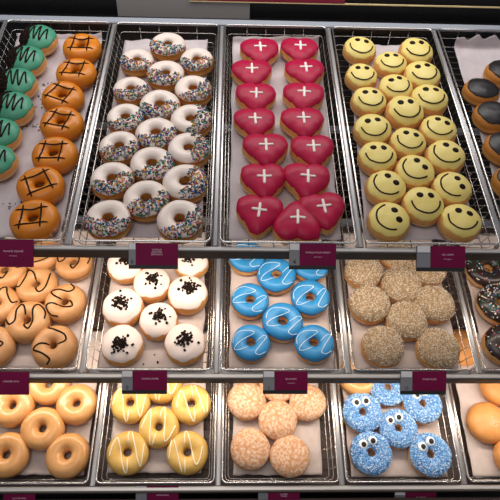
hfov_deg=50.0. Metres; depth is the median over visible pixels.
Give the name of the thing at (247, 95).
doughnut
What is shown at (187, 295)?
doughnut
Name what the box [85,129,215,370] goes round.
wire basket
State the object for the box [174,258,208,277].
doughnut
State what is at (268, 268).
doughnut
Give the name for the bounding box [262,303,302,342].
doughnut
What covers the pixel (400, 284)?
doughnut
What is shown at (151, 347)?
paper liner
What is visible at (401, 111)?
doughnut
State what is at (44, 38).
doughnut
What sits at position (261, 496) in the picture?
price card
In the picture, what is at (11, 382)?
price card
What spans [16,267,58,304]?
doughnut
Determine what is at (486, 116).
doughnut
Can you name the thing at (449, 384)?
wire basket
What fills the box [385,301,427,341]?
doughnut
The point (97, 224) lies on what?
doughnut
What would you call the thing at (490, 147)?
doughnut
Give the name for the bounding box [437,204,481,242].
doughnut
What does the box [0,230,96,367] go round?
paper liner
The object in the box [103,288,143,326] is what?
doughnut
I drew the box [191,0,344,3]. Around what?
strip
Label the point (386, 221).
doughnut
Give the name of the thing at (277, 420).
doughnut
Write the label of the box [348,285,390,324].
doughnut
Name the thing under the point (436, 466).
doughnut
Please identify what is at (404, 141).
doughnut
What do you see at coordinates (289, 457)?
doughnut
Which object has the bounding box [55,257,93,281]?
doughnut
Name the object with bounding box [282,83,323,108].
doughnut
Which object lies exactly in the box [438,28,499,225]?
wire basket
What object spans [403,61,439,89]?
doughnut
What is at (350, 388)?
doughnut
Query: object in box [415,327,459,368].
doughnut
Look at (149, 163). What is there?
doughnut
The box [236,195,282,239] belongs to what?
doughnut
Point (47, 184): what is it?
doughnut
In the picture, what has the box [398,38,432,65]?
doughnut
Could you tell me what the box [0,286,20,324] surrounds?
doughnut
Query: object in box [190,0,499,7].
edging
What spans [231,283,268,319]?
doughnut
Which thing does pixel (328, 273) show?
wire basket
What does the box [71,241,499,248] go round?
lamp
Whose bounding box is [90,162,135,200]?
doughnut
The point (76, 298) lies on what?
doughnut
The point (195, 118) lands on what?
doughnut
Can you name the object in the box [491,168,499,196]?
doughnut
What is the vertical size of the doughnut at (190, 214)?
0.068 m
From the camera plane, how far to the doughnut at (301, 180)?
1.20 m
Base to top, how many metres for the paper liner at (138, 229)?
0.242 m
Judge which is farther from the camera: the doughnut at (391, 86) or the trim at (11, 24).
the trim at (11, 24)
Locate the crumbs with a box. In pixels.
[2,82,51,208]
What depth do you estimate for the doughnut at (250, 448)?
1.32 m
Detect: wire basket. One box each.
[0,19,110,244]
[0,128,106,370]
[0,223,109,483]
[71,22,218,246]
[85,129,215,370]
[95,224,216,483]
[219,24,356,247]
[220,130,345,370]
[221,225,338,482]
[324,226,461,482]
[330,131,475,371]
[332,26,499,248]
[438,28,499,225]
[443,227,499,481]
[450,133,499,371]
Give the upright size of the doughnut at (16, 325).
0.071 m
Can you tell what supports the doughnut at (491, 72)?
on the paper liner at (473, 55)
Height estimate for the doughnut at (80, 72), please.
0.064 m
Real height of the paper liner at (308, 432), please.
0.155 m
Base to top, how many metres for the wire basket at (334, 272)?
0.311 m
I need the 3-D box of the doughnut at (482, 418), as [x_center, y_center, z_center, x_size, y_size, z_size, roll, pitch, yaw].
[0.617,0.448,1.395,0.103,0.066,0.103,-13,39,-19]
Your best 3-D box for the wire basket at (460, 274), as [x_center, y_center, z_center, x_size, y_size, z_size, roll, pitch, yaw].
[0.670,-0.022,1.429,0.285,0.311,0.690,0,37,-2]
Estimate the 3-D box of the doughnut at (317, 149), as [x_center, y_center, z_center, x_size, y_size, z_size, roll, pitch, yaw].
[0.144,-0.235,1.275,0.104,0.063,0.105,25,42,28]
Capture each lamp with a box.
[29,366,499,373]
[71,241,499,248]
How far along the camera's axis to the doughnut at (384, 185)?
1.19 m
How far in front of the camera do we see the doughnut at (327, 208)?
1.15 m
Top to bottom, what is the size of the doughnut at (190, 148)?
0.066 m
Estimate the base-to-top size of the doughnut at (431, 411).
0.072 m
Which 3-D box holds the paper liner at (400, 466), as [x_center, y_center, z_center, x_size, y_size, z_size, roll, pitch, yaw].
[0.370,0.401,1.439,0.249,0.156,0.356,0,37,-2]
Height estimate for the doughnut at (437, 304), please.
0.069 m
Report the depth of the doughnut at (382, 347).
1.24 m
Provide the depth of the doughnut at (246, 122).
1.29 m
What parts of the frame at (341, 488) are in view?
divider rail, divider rail, rail, rail, divider rail, divider rail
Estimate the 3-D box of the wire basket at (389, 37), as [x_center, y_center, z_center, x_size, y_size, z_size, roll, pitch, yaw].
[0.375,-0.304,1.322,0.285,0.295,0.695,0,37,-2]
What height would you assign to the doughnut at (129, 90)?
0.058 m
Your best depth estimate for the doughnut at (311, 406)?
1.39 m
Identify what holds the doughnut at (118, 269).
on the paper liner at (151, 347)
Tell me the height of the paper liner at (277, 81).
0.260 m
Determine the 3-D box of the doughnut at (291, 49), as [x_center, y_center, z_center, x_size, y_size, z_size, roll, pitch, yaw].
[0.139,-0.546,1.480,0.103,0.064,0.107,-26,45,-32]
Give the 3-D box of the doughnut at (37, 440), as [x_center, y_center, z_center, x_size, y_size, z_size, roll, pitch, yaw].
[-0.523,0.450,1.354,0.109,0.074,0.102,10,37,11]
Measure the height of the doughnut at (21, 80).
0.073 m
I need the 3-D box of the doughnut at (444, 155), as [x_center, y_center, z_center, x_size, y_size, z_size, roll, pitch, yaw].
[0.459,-0.218,1.266,0.094,0.067,0.092,-17,41,-23]
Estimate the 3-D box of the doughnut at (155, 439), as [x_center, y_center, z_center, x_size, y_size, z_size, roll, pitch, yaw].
[-0.230,0.451,1.363,0.101,0.073,0.101,29,44,31]
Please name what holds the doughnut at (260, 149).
on the paper liner at (277, 81)
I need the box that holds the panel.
[116,0,249,18]
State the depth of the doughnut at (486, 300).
1.31 m
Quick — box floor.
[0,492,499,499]
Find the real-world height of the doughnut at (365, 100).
0.064 m
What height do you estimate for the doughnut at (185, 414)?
0.071 m
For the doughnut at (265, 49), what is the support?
on the paper liner at (277, 81)
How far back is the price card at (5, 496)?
1.27 m
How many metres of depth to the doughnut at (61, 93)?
1.32 m
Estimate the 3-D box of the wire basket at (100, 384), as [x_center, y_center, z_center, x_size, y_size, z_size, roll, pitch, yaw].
[-0.530,0.250,1.467,0.285,0.331,0.683,0,37,-2]
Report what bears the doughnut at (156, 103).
on the paper liner at (138, 229)
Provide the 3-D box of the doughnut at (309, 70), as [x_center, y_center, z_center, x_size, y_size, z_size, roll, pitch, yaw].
[0.142,-0.470,1.429,0.106,0.064,0.108,23,42,26]
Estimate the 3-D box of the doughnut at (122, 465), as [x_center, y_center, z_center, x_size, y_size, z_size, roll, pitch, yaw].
[-0.303,0.503,1.330,0.104,0.071,0.103,15,39,18]
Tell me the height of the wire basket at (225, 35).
0.295 m
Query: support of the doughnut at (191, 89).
on the paper liner at (138, 229)
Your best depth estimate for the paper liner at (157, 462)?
1.38 m
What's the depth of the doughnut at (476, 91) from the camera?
1.38 m
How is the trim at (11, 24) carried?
attached to the wire tray
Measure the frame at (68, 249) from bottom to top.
0.314 m
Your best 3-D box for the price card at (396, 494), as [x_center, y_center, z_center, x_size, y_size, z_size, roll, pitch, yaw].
[0.403,0.612,1.310,0.103,0.052,0.038,0,37,-2]
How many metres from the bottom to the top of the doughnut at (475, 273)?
0.073 m
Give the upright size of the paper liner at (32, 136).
0.256 m
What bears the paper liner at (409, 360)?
in the wire basket at (341, 261)
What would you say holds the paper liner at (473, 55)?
in the wire basket at (441, 38)
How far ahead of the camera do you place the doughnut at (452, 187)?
1.19 m
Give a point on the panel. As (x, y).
(138, 8)
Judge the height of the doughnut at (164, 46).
0.063 m
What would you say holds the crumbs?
on the paper liner at (32, 136)
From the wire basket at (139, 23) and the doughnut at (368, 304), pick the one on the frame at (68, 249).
the wire basket at (139, 23)
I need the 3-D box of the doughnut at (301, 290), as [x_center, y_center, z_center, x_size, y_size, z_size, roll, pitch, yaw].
[0.149,0.120,1.326,0.096,0.066,0.095,7,37,7]
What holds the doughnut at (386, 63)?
on the paper liner at (415, 232)
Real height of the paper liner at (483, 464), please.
0.156 m
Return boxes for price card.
[0,239,33,266]
[0,371,29,394]
[3,494,35,499]
[122,370,166,393]
[129,243,177,268]
[136,485,178,499]
[258,485,299,499]
[263,371,307,393]
[289,243,335,269]
[394,492,435,497]
[400,371,445,394]
[416,246,464,271]
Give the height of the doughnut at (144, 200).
0.067 m
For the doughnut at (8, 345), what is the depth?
1.22 m
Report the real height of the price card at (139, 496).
0.052 m
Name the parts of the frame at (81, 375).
divider rail, divider rail, rail, rail, divider rail, divider rail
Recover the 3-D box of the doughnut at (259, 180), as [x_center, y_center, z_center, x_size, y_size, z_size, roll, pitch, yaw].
[0.027,-0.157,1.220,0.104,0.066,0.105,24,42,27]
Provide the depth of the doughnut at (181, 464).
1.32 m
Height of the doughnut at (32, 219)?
0.065 m
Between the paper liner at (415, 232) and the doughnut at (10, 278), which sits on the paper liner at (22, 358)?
the doughnut at (10, 278)
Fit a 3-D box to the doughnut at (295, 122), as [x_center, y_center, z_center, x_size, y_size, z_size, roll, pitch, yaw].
[0.131,-0.312,1.325,0.106,0.065,0.110,-28,46,-34]
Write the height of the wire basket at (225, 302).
0.331 m
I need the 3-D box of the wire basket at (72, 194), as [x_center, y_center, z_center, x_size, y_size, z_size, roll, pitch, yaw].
[-0.525,-0.311,1.295,0.285,0.295,0.695,0,37,-2]
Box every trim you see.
[0,12,499,36]
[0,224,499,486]
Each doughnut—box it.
[0,68,38,98]
[0,91,34,126]
[0,118,22,149]
[0,145,18,180]
[0,267,27,289]
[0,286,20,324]
[0,327,16,366]
[0,392,35,427]
[0,432,29,478]
[5,44,46,77]
[5,301,51,343]
[9,200,60,242]
[16,167,65,204]
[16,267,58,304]
[19,24,57,55]
[20,407,65,450]
[27,238,59,270]
[29,367,70,405]
[31,325,77,367]
[32,137,78,174]
[40,106,84,141]
[41,81,84,111]
[44,283,87,323]
[45,433,90,479]
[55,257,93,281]
[56,58,97,89]
[56,384,97,425]
[63,34,101,62]
[84,200,132,242]
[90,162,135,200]
[99,131,140,165]
[101,325,143,366]
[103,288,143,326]
[106,431,148,475]
[107,104,144,134]
[107,258,142,283]
[111,386,150,423]
[113,77,148,105]
[120,49,153,77]
[123,180,169,222]
[130,147,173,184]
[133,269,170,302]
[135,117,177,151]
[139,303,177,340]
[139,406,179,448]
[140,90,180,120]
[146,61,184,91]
[147,368,182,403]
[149,33,185,61]
[156,200,203,243]
[162,164,207,203]
[164,323,205,365]
[166,431,208,475]
[168,132,210,167]
[168,276,207,314]
[170,104,211,136]
[171,384,210,424]
[174,75,211,105]
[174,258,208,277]
[180,48,213,76]
[227,383,265,420]
[229,243,264,275]
[230,428,270,470]
[231,60,271,84]
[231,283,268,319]
[231,325,269,363]
[233,108,274,137]
[235,83,275,109]
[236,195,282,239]
[240,38,278,64]
[240,163,284,197]
[242,133,287,165]
[257,259,295,294]
[258,401,296,439]
[259,368,291,401]
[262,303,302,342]
[269,435,309,477]
[272,201,320,244]
[280,38,318,61]
[280,108,323,138]
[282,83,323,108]
[284,59,324,83]
[284,163,329,200]
[289,384,326,421]
[290,135,333,166]
[291,280,329,317]
[294,325,333,363]
[295,269,327,281]
[299,192,344,235]
[339,358,373,394]
[342,37,375,64]
[342,393,382,433]
[344,63,376,91]
[344,260,382,288]
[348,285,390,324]
[349,431,392,475]
[350,87,385,116]
[352,114,390,146]
[357,142,396,175]
[360,325,404,368]
[364,170,405,204]
[366,202,409,241]
[369,383,404,407]
[373,52,406,78]
[377,74,412,103]
[378,408,417,449]
[379,240,412,268]
[380,267,421,303]
[384,96,423,129]
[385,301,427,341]
[388,128,425,159]
[393,155,434,190]
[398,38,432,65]
[400,187,443,226]
[401,395,442,424]
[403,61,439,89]
[407,432,451,477]
[408,260,446,285]
[410,84,447,117]
[413,285,454,323]
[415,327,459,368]
[418,115,456,146]
[424,140,464,175]
[430,172,471,207]
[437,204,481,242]
[453,329,481,365]
[461,78,499,106]
[465,261,499,287]
[466,402,499,443]
[472,101,499,133]
[475,284,499,324]
[479,368,499,406]
[481,324,499,365]
[482,132,499,165]
[483,60,499,88]
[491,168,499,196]
[493,441,499,469]
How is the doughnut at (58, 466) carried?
on the paper liner at (36, 464)
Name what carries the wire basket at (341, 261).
on the frame at (81, 375)
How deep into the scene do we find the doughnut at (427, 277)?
1.35 m
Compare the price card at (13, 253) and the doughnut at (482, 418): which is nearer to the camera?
the price card at (13, 253)
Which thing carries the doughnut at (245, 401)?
on the paper liner at (308, 432)
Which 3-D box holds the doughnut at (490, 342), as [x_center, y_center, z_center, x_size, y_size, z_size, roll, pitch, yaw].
[0.605,0.226,1.274,0.101,0.068,0.100,9,37,10]
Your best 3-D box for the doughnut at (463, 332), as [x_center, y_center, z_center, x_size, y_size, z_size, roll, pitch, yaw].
[0.591,0.271,1.497,0.103,0.067,0.102,-16,40,-22]
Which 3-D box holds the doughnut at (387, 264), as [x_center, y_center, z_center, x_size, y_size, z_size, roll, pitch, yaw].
[0.384,0.011,1.401,0.096,0.065,0.096,17,39,20]
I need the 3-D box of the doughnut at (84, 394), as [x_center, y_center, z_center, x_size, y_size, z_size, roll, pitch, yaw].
[-0.448,0.398,1.387,0.104,0.068,0.103,8,37,8]
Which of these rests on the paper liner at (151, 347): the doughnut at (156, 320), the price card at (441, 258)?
the doughnut at (156, 320)
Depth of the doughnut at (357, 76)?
1.40 m
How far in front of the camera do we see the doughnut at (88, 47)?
1.43 m
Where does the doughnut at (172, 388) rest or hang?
on the paper liner at (157, 462)
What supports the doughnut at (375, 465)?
on the paper liner at (400, 466)
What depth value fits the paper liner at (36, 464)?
1.38 m
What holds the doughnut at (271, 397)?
on the paper liner at (308, 432)
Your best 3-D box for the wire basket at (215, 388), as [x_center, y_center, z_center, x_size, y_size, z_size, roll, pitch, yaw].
[-0.230,0.252,1.476,0.285,0.331,0.683,0,37,-2]
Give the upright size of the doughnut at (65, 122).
0.066 m
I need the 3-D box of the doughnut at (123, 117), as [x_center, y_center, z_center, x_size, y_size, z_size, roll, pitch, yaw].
[-0.302,-0.318,1.311,0.093,0.061,0.093,7,37,7]
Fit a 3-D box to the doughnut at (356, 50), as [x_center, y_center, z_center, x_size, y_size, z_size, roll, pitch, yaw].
[0.302,-0.549,1.480,0.091,0.066,0.088,-12,39,-18]
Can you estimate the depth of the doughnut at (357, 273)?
1.34 m
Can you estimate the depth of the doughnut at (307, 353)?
1.25 m
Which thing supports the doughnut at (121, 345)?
on the paper liner at (151, 347)
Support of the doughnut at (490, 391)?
on the paper liner at (483, 464)
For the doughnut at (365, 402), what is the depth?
1.38 m
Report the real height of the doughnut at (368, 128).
0.068 m
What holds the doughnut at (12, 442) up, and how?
on the paper liner at (36, 464)
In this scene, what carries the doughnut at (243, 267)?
on the paper liner at (280, 355)
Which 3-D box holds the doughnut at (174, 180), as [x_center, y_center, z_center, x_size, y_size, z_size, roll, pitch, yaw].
[-0.146,-0.146,1.201,0.100,0.067,0.102,-9,38,-14]
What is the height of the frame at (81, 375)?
0.330 m
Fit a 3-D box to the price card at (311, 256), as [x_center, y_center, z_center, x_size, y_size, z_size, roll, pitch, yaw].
[0.128,0.013,1.094,0.096,0.045,0.033,0,37,-2]
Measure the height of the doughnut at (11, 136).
0.068 m
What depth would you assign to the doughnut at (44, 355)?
1.22 m
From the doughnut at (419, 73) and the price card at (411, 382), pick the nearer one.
the price card at (411, 382)
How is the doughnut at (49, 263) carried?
on the paper liner at (22, 358)
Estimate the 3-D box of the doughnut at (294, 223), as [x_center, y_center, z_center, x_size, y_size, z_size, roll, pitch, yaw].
[0.098,-0.050,1.143,0.101,0.065,0.105,-26,45,-32]
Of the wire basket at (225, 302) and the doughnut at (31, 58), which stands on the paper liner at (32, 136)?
the doughnut at (31, 58)
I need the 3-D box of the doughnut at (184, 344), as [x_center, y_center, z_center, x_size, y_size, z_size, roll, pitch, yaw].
[-0.151,0.217,1.250,0.097,0.071,0.096,-12,39,-18]
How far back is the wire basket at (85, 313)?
1.25 m
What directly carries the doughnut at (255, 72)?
on the paper liner at (277, 81)
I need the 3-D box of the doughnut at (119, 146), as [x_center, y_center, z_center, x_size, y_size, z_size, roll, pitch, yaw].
[-0.305,-0.236,1.257,0.095,0.063,0.096,-1,37,-4]
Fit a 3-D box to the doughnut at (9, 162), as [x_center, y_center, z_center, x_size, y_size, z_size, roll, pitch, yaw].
[-0.575,-0.198,1.216,0.094,0.066,0.090,-19,41,-26]
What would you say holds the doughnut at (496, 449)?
on the paper liner at (483, 464)
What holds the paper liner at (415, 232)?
in the wire basket at (389, 37)
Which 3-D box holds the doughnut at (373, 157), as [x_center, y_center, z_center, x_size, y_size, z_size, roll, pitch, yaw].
[0.298,-0.214,1.259,0.091,0.064,0.090,-18,41,-25]
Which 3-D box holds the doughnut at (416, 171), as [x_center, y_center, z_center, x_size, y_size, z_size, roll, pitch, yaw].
[0.379,-0.178,1.237,0.092,0.067,0.089,8,37,8]
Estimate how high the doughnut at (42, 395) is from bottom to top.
0.074 m
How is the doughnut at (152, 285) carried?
on the paper liner at (151, 347)
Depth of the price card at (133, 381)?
1.19 m
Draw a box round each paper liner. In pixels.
[0,32,101,237]
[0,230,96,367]
[0,331,101,475]
[98,232,205,368]
[100,39,207,238]
[108,332,207,472]
[229,35,340,240]
[229,239,331,368]
[232,368,321,475]
[336,332,447,476]
[343,233,458,368]
[349,45,478,239]
[454,35,499,198]
[456,333,499,476]
[460,234,499,368]
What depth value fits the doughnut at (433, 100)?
1.35 m
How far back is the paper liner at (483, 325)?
1.36 m
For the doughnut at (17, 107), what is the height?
0.072 m
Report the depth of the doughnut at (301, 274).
1.35 m
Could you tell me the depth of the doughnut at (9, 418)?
1.36 m
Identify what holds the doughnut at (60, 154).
on the paper liner at (32, 136)
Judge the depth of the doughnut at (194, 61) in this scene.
1.42 m
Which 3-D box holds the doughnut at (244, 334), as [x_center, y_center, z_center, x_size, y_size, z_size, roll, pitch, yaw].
[0.003,0.221,1.260,0.091,0.063,0.090,10,37,11]
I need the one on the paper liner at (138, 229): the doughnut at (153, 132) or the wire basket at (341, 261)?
the doughnut at (153, 132)
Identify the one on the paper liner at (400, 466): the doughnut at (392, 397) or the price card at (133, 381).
the doughnut at (392, 397)
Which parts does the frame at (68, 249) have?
divider rail, divider rail, divider rail, rail, rail, divider rail, divider rail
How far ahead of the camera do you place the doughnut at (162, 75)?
1.38 m
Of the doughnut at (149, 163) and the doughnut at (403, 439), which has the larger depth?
the doughnut at (403, 439)
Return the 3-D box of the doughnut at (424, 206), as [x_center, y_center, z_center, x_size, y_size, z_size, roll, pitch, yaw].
[0.381,-0.097,1.185,0.092,0.067,0.090,-19,41,-25]
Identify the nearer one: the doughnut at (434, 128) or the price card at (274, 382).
the price card at (274, 382)
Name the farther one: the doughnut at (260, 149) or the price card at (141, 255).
the doughnut at (260, 149)
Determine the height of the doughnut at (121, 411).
0.073 m
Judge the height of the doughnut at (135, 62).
0.058 m
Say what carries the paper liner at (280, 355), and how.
in the wire basket at (334, 272)
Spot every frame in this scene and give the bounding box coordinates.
[0,15,499,260]
[0,216,499,494]
[29,122,499,382]

